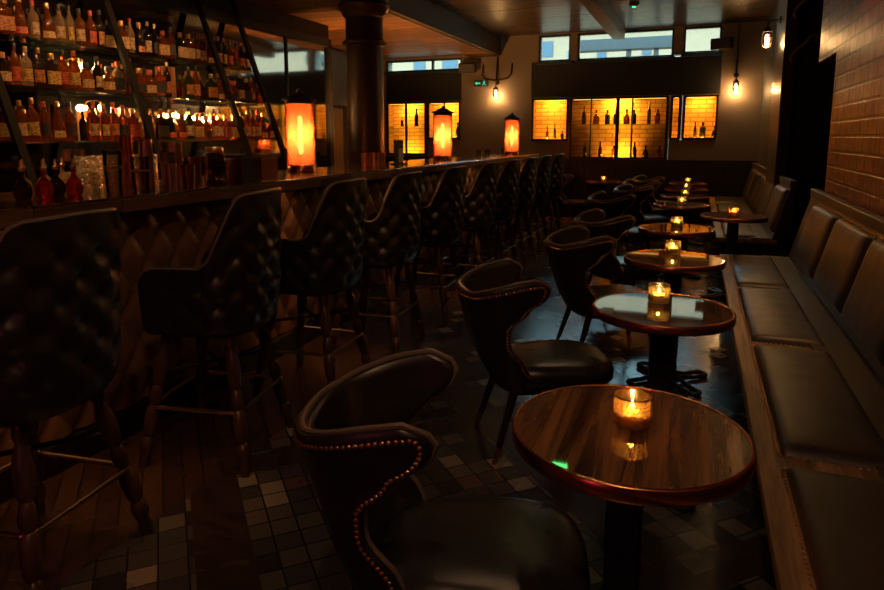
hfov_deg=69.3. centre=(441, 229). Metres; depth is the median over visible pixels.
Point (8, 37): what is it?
glass shelf
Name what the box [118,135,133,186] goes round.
cocktail shaker
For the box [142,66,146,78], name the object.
bottle
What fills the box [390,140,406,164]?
holder
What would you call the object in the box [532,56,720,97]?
wall panel
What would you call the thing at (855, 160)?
wall
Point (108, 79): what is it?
bottle
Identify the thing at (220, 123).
bottle
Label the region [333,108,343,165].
door leaf
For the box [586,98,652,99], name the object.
lamp
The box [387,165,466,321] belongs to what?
bar stool
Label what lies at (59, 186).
bottle
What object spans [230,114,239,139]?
bottle
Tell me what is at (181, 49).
bottle
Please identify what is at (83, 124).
bottle
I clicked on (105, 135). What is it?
bottle
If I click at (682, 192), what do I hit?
candle holder
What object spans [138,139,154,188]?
cocktail shaker
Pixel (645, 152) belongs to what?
bottle
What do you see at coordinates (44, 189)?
bottle
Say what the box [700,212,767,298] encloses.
round table
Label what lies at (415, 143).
display niche
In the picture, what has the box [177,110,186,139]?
bottle
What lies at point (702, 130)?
bottle
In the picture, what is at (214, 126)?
bottle
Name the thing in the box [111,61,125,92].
bottle
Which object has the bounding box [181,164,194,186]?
cocktail shaker
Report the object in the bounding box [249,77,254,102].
bottle
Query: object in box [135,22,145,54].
bottle
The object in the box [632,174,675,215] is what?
chair
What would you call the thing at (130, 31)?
bottle
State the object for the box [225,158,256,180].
caddy
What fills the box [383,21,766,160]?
wall
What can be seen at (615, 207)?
chair
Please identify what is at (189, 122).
bottle
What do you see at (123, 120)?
bottle
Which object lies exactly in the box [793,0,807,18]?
hook
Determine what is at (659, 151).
bottle
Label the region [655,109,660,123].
bottle
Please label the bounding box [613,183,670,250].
chair
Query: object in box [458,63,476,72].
wall speaker
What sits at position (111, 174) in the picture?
tumbler
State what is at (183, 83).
bottle
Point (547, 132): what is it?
bottle
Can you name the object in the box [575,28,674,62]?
window
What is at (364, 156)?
tumbler
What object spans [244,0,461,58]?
ceiling
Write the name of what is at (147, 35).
bottle
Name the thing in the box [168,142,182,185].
cocktail shaker
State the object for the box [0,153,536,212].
countertop
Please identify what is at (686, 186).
candle holder
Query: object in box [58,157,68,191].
bottle
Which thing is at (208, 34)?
strut
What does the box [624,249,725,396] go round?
round table
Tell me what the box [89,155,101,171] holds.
tumbler
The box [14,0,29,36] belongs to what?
bottle
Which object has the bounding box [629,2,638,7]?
smoke detector
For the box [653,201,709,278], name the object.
round table
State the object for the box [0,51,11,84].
bottle
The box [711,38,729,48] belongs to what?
grille
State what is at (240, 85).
bottle
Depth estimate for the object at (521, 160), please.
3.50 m
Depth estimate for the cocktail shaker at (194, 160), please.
3.63 m
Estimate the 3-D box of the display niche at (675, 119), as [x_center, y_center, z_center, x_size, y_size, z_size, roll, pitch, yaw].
[4.042,-1.940,11.072,0.191,0.771,0.310,3,9,21]
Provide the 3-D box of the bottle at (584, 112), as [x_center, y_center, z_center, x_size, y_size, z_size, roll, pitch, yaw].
[2.587,-2.091,11.648,0.083,0.334,0.081,3,9,21]
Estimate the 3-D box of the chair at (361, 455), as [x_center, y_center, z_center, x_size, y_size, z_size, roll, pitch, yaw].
[0.006,0.796,1.649,0.732,0.855,0.534,1,8,7]
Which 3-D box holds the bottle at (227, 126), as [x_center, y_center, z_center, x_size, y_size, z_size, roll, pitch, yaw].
[-2.211,-1.053,6.535,0.086,0.264,0.105,2,9,16]
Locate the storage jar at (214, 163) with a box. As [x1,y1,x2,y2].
[203,147,226,182]
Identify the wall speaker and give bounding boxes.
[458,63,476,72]
[710,37,733,49]
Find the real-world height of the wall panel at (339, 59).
0.930 m
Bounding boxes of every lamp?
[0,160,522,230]
[493,81,499,98]
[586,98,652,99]
[732,23,739,93]
[761,16,781,48]
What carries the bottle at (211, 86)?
on the glass shelf at (8, 86)
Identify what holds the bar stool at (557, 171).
on the floor
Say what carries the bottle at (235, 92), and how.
on the glass shelf at (8, 86)
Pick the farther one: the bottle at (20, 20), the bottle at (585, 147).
the bottle at (585, 147)
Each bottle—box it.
[0,0,15,34]
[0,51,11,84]
[0,107,11,140]
[10,43,21,84]
[13,161,32,200]
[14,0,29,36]
[15,100,27,140]
[15,159,33,189]
[20,46,33,85]
[26,98,40,140]
[27,0,40,38]
[32,48,45,86]
[35,160,53,198]
[37,158,50,181]
[39,101,51,140]
[42,2,56,40]
[44,53,61,87]
[50,159,65,195]
[51,101,66,140]
[54,5,66,42]
[58,50,70,88]
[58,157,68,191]
[64,102,76,140]
[65,5,75,43]
[66,159,83,195]
[69,51,81,89]
[74,8,86,45]
[79,111,88,140]
[80,62,94,90]
[85,10,97,47]
[88,102,100,140]
[92,56,103,91]
[96,10,105,48]
[99,104,110,140]
[103,66,115,91]
[104,20,116,49]
[108,102,119,140]
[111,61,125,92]
[116,20,129,51]
[119,105,128,134]
[124,58,134,93]
[127,18,134,52]
[128,108,141,140]
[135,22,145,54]
[136,68,146,94]
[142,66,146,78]
[144,21,152,55]
[145,70,156,95]
[151,24,158,56]
[154,66,167,95]
[155,110,169,139]
[158,31,169,57]
[164,62,171,96]
[167,27,175,58]
[168,109,176,139]
[172,115,177,131]
[175,32,187,60]
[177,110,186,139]
[181,76,184,97]
[184,67,193,97]
[185,34,195,61]
[185,107,194,139]
[192,32,200,62]
[193,66,200,98]
[194,113,203,139]
[199,34,206,63]
[203,116,212,139]
[206,44,214,64]
[206,74,217,99]
[211,109,217,139]
[216,36,222,65]
[216,73,223,100]
[217,110,223,139]
[222,38,226,66]
[223,114,231,139]
[225,72,230,100]
[227,41,233,67]
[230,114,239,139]
[231,81,239,101]
[233,43,240,68]
[237,74,244,101]
[238,43,244,68]
[239,112,245,139]
[244,51,250,69]
[244,78,252,102]
[244,110,251,139]
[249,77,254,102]
[250,110,255,139]
[255,84,263,103]
[255,111,261,139]
[260,112,267,139]
[267,120,275,139]
[414,109,418,125]
[456,123,458,137]
[545,127,548,138]
[553,124,555,138]
[582,106,585,123]
[583,141,586,156]
[593,110,598,123]
[598,141,601,156]
[605,110,609,123]
[623,109,629,123]
[632,142,636,156]
[633,110,636,123]
[642,145,647,156]
[647,102,650,123]
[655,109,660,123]
[656,146,661,157]
[693,122,696,137]
[699,122,705,137]
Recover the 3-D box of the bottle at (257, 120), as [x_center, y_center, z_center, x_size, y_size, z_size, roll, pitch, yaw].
[-2.011,-1.142,6.976,0.084,0.313,0.082,6,10,34]
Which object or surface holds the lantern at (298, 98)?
on the bar counter at (176, 237)
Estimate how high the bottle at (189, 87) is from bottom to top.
0.305 m
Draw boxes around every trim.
[307,0,496,57]
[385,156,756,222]
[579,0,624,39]
[765,0,799,189]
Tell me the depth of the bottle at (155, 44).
5.91 m
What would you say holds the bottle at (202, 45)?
on the glass shelf at (8, 37)
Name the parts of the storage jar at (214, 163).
lid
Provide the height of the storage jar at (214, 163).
0.212 m
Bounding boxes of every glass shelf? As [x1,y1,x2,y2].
[0,33,252,73]
[0,140,240,143]
[5,84,270,105]
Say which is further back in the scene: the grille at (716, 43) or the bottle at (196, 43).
the grille at (716, 43)
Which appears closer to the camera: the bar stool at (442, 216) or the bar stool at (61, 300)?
the bar stool at (61, 300)
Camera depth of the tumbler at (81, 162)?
3.36 m
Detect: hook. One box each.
[789,34,817,64]
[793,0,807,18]
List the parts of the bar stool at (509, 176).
leg, leg, leg, backrest, leg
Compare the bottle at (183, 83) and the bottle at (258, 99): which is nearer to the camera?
the bottle at (183, 83)
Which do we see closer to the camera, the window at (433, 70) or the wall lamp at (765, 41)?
the wall lamp at (765, 41)
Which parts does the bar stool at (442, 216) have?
leg, leg, seat, leg, backrest, leg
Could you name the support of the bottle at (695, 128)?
in the display niche at (698, 108)
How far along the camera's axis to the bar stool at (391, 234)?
4.23 m
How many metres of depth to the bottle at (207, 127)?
6.22 m
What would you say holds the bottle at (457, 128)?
in the display niche at (454, 106)
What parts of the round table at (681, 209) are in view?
stem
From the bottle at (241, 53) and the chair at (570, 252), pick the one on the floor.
the chair at (570, 252)
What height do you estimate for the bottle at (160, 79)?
0.272 m
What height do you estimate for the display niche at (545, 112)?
0.796 m
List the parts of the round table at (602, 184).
stem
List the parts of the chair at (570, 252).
leg, nail trim, backrest, leg, seat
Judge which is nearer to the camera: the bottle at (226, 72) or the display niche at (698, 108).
the bottle at (226, 72)
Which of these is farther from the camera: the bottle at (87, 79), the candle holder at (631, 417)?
the bottle at (87, 79)
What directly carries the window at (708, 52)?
in the wall at (482, 115)
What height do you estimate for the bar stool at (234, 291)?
1.229 m
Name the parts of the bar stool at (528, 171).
leg, leg, leg, backrest, leg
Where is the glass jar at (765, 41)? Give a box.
[762,31,771,46]
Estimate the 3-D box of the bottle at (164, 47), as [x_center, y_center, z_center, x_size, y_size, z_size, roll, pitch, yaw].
[-2.623,-1.740,6.015,0.083,0.254,0.101,7,11,41]
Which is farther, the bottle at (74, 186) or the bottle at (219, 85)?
the bottle at (219, 85)
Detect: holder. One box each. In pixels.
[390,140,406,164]
[612,388,652,430]
[648,282,670,303]
[665,240,681,253]
[671,216,682,226]
[677,196,686,203]
[681,189,688,195]
[683,183,689,188]
[728,207,739,215]
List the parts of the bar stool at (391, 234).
leg, leg, seat plate, seat, backrest, leg, leg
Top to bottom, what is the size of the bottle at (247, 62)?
0.295 m
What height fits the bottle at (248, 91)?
0.266 m
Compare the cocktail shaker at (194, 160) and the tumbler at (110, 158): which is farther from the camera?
the cocktail shaker at (194, 160)
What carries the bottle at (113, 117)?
on the glass shelf at (157, 140)
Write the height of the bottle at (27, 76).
0.292 m
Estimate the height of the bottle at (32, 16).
0.287 m
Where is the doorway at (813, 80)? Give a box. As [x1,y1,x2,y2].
[785,0,835,256]
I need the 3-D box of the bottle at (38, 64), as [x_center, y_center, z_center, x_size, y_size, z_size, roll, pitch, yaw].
[-3.016,-1.212,4.786,0.077,0.292,0.078,-8,11,-44]
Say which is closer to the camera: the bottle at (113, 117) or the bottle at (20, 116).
the bottle at (20, 116)
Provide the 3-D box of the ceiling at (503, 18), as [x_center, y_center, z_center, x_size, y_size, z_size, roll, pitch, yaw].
[1.711,-2.521,4.139,6.900,0.120,14.750,3,9,21]
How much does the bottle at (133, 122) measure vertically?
0.272 m
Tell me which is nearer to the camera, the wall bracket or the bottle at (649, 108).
the bottle at (649, 108)
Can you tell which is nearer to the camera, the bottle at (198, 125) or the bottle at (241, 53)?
the bottle at (198, 125)
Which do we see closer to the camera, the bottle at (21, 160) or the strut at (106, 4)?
the bottle at (21, 160)
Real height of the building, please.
6.600 m
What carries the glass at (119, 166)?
on the bar counter at (176, 237)
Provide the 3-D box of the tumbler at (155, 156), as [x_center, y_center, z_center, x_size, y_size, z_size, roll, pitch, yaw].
[-1.730,-0.411,3.815,0.069,0.085,0.069,3,9,21]
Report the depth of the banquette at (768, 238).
6.59 m
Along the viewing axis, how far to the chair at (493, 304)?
2.85 m
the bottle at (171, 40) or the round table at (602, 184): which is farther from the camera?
the round table at (602, 184)
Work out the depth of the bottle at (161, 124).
5.70 m
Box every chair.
[293,348,590,589]
[454,258,613,464]
[543,225,649,343]
[554,174,589,224]
[573,208,662,291]
[587,190,651,255]
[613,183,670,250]
[622,178,669,215]
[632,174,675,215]
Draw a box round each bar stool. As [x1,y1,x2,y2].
[0,207,153,589]
[137,187,293,477]
[252,177,371,395]
[330,171,425,353]
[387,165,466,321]
[430,161,498,290]
[460,159,520,273]
[483,157,537,263]
[504,155,551,251]
[519,153,564,238]
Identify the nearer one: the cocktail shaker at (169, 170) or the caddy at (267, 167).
the cocktail shaker at (169, 170)
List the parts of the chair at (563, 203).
backrest, seat frame, seat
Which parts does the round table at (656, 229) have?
stem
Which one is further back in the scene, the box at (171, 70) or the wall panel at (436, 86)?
the wall panel at (436, 86)
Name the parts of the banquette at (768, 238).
rail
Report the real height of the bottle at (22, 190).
0.170 m
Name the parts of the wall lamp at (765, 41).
bracket arm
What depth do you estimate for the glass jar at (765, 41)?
7.28 m
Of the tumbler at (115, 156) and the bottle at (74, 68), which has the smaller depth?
the tumbler at (115, 156)
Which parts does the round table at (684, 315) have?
stem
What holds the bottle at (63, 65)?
on the glass shelf at (8, 86)
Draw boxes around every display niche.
[386,101,427,155]
[427,100,460,139]
[530,97,569,141]
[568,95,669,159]
[668,95,682,139]
[681,94,719,139]
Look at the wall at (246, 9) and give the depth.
7.76 m
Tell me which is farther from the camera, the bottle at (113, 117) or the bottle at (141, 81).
the bottle at (141, 81)
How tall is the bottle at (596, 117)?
0.259 m
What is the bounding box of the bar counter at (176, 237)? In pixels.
[0,153,538,503]
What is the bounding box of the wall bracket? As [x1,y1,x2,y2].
[482,57,512,80]
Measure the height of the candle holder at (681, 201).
0.076 m
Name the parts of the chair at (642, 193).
nail trim, backrest, seat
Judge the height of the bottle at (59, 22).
0.292 m
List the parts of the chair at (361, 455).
nail trim, backrest, seat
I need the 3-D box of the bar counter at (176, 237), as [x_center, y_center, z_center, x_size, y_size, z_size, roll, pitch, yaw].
[-0.898,0.085,5.398,0.746,1.180,11.650,3,9,21]
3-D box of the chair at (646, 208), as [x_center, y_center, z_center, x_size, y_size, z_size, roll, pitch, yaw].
[2.939,-0.310,9.263,0.732,0.855,0.534,-5,10,-33]
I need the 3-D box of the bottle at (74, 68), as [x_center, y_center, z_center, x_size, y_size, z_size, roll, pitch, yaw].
[-2.906,-1.259,5.060,0.080,0.307,0.082,-6,10,-37]
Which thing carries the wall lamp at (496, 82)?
attached to the wall at (482, 115)
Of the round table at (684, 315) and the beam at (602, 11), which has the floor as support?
the round table at (684, 315)
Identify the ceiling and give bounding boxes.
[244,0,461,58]
[430,0,778,36]
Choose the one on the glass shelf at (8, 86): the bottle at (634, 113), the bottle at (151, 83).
the bottle at (151, 83)
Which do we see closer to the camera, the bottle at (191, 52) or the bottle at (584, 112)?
the bottle at (191, 52)
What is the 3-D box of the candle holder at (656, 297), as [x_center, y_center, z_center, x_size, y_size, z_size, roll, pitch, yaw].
[0.930,0.270,2.743,0.094,0.076,0.095,3,9,21]
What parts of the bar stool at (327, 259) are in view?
leg, leg, seat plate, backrest, leg, seat, leg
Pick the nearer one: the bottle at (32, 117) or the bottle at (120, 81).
the bottle at (32, 117)
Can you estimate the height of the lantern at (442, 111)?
0.635 m
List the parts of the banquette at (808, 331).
nail trim, nail trim, nail trim, nail trim, nail trim, rail, nail trim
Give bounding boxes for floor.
[0,215,776,589]
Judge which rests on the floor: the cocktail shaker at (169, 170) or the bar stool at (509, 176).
the bar stool at (509, 176)
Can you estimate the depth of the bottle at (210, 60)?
6.59 m
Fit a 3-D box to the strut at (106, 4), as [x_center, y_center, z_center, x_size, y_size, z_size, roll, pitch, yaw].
[-2.642,-1.313,5.431,0.779,2.033,0.060,3,9,21]
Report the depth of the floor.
2.65 m
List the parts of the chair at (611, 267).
leg, nail trim, backrest, seat frame, seat, leg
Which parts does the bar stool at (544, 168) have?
leg, leg, leg, backrest, leg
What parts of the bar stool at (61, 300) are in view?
leg, leg, backrest, seat, leg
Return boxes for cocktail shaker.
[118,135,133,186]
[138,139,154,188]
[159,152,175,187]
[162,164,176,188]
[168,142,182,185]
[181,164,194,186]
[188,156,201,184]
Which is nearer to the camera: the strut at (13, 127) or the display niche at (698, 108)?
the strut at (13, 127)
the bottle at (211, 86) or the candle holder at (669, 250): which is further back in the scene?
the bottle at (211, 86)
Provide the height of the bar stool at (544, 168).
1.229 m
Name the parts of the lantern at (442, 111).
lamp shade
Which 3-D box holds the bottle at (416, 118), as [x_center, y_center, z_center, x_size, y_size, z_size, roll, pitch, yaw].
[-0.511,-2.260,12.863,0.086,0.348,0.084,3,9,21]
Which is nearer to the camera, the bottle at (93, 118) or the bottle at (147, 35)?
the bottle at (93, 118)
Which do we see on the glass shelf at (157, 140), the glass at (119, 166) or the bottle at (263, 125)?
the bottle at (263, 125)
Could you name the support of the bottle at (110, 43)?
on the glass shelf at (8, 37)
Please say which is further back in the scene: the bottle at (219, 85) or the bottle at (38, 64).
the bottle at (219, 85)
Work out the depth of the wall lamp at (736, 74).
10.44 m
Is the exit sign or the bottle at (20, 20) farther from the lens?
the exit sign
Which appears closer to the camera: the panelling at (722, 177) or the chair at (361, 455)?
the chair at (361, 455)
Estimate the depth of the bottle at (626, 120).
11.35 m
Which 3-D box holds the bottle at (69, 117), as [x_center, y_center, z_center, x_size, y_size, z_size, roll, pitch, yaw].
[-2.845,-0.831,4.893,0.079,0.296,0.078,5,10,30]
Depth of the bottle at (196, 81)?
6.27 m
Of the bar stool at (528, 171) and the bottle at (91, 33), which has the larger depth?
the bar stool at (528, 171)
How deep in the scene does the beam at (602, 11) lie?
9.03 m
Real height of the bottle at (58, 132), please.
0.294 m
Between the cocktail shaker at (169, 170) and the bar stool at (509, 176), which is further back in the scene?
the bar stool at (509, 176)
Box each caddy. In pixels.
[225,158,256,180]
[241,156,277,178]
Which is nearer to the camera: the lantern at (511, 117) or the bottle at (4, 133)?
the bottle at (4, 133)
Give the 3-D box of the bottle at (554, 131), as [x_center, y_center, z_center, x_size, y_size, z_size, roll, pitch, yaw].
[2.095,-1.815,11.886,0.050,0.302,0.049,3,9,21]
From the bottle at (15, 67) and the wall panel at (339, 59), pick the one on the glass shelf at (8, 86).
the bottle at (15, 67)
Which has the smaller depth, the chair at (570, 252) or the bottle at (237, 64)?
the chair at (570, 252)
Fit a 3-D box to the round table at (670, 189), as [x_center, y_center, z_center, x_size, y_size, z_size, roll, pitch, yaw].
[3.316,-0.188,8.754,0.559,0.750,0.559,3,9,22]
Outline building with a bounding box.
[392,28,719,139]
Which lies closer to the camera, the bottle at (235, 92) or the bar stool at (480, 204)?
the bar stool at (480, 204)
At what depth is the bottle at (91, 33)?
5.28 m
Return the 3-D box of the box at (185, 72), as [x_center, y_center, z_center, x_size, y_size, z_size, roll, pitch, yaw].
[-2.485,-1.437,6.377,0.092,0.280,0.110,3,9,21]
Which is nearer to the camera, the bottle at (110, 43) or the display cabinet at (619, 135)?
the bottle at (110, 43)
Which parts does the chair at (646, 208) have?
nail trim, seat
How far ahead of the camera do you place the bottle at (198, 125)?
6.11 m
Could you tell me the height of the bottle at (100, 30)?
0.323 m
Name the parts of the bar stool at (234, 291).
leg, leg, backrest, leg, seat, leg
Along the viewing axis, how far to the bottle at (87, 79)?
5.13 m
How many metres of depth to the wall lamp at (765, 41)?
7.26 m
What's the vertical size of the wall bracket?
0.446 m
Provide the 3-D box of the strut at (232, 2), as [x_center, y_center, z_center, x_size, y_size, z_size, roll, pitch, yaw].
[-1.987,-1.551,7.068,0.779,2.033,0.060,3,9,21]
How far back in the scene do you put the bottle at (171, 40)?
6.08 m
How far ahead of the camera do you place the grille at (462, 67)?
11.88 m
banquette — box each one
[709,163,797,256]
[719,189,883,589]
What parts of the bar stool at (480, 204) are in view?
leg, leg, leg, backrest, leg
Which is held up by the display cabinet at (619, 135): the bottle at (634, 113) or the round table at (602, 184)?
the bottle at (634, 113)
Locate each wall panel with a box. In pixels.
[332,50,346,105]
[386,73,460,101]
[532,56,720,97]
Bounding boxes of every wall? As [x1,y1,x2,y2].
[184,0,328,38]
[332,48,347,164]
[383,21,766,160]
[757,3,777,166]
[819,0,883,216]
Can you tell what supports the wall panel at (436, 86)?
attached to the wall at (482, 115)
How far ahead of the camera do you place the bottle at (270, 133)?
7.17 m
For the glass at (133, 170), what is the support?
on the bar counter at (176, 237)
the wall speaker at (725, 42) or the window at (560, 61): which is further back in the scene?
the window at (560, 61)
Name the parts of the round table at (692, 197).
stem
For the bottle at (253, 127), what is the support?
on the glass shelf at (157, 140)
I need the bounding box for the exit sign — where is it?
[474,80,488,86]
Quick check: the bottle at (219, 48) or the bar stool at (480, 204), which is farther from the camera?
the bottle at (219, 48)
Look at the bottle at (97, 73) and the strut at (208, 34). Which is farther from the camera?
the strut at (208, 34)
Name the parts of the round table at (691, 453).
stem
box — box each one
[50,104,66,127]
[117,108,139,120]
[155,66,176,96]
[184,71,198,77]
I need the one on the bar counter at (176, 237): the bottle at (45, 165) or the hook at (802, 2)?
the bottle at (45, 165)
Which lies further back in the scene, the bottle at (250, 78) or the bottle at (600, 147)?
the bottle at (600, 147)
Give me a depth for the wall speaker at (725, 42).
10.30 m
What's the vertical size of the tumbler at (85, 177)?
0.085 m
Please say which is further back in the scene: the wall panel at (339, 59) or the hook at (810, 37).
the wall panel at (339, 59)
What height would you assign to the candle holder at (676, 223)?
0.076 m
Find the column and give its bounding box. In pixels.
[337,0,389,164]
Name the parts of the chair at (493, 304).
leg, nail trim, backrest, leg, seat frame, seat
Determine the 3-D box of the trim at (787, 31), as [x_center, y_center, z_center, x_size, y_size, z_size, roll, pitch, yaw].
[3.865,-1.261,7.324,0.120,3.290,0.940,3,9,21]
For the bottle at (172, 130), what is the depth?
5.81 m
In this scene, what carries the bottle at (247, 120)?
on the glass shelf at (157, 140)
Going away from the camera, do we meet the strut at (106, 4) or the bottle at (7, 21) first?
the bottle at (7, 21)
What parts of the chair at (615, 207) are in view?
nail trim, backrest, leg, seat frame, seat, leg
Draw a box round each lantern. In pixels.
[282,89,316,172]
[432,106,453,159]
[504,113,519,154]
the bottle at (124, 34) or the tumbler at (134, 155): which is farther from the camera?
the bottle at (124, 34)
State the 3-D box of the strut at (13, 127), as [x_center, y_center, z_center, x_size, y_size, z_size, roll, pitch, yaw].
[-3.072,-1.157,4.354,0.779,2.033,0.060,3,9,21]
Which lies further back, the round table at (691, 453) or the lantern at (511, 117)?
the lantern at (511, 117)
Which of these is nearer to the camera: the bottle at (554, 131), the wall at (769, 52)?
the wall at (769, 52)
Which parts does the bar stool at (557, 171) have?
leg, leg, backrest, leg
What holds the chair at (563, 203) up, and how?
on the floor
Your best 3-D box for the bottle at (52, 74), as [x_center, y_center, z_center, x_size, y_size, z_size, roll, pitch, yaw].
[-2.978,-1.212,4.882,0.086,0.265,0.106,4,9,26]
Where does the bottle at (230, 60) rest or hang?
on the glass shelf at (8, 37)
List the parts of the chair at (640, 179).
backrest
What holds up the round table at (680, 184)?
on the floor
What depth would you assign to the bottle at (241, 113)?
6.71 m
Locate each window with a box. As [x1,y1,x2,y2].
[384,58,461,74]
[536,34,571,64]
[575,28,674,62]
[681,25,722,56]
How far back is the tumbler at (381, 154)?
6.21 m
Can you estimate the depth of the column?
6.78 m
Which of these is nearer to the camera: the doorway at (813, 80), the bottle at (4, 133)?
the bottle at (4, 133)
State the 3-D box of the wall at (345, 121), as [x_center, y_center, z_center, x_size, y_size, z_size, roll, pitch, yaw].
[-3.924,-1.061,6.605,0.180,3.100,14.750,3,9,21]
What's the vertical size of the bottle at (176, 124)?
0.244 m
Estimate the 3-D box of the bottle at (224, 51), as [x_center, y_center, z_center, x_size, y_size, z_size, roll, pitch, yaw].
[-2.313,-1.876,6.786,0.062,0.301,0.061,2,9,14]
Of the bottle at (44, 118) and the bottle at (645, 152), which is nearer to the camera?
the bottle at (44, 118)
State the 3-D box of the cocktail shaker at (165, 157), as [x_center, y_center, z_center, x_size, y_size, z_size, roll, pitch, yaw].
[-1.483,-0.327,3.469,0.083,0.190,0.083,3,9,21]
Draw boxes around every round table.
[512,384,755,589]
[586,180,621,191]
[593,291,736,511]
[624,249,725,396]
[638,223,714,249]
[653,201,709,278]
[660,194,709,250]
[663,187,707,245]
[668,182,707,223]
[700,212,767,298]
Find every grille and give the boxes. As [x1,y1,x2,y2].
[459,64,473,71]
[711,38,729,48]
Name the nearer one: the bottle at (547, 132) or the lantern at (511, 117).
the lantern at (511, 117)
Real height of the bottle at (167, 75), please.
0.321 m
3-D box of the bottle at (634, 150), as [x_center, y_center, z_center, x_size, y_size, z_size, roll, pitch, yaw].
[3.430,-1.424,11.408,0.076,0.304,0.074,3,9,21]
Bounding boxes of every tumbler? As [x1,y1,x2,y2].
[74,156,88,172]
[76,172,90,188]
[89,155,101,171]
[90,171,102,187]
[101,155,113,170]
[103,171,114,186]
[114,155,117,169]
[133,154,136,168]
[135,172,137,183]
[153,154,157,167]
[154,168,157,182]
[361,153,368,165]
[370,153,378,165]
[378,152,385,164]
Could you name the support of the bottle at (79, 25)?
on the glass shelf at (8, 37)
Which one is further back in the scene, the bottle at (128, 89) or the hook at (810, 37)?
the hook at (810, 37)
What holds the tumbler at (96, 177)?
on the bar counter at (176, 237)
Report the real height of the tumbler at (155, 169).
0.085 m
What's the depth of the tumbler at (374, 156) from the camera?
6.06 m
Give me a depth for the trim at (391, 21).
9.30 m
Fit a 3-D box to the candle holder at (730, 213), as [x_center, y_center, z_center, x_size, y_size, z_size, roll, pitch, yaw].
[2.623,-0.167,5.752,0.094,0.076,0.095,3,9,21]
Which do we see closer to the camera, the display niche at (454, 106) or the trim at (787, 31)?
the trim at (787, 31)
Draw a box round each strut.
[0,72,36,189]
[101,0,161,178]
[194,0,252,156]
[229,0,286,169]
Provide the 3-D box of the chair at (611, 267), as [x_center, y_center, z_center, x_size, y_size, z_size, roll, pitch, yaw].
[1.449,0.265,5.306,0.732,0.855,0.534,-2,9,-16]
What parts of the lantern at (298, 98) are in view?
lamp shade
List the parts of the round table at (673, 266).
stem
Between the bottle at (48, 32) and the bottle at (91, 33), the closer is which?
the bottle at (48, 32)
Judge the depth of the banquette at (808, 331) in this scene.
2.51 m
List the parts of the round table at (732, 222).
stem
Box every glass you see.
[102,151,122,190]
[129,156,149,189]
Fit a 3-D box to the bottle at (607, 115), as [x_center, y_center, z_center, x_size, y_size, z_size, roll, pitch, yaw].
[2.974,-2.029,11.503,0.092,0.253,0.090,3,9,21]
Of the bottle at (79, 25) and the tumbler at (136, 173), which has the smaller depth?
the tumbler at (136, 173)

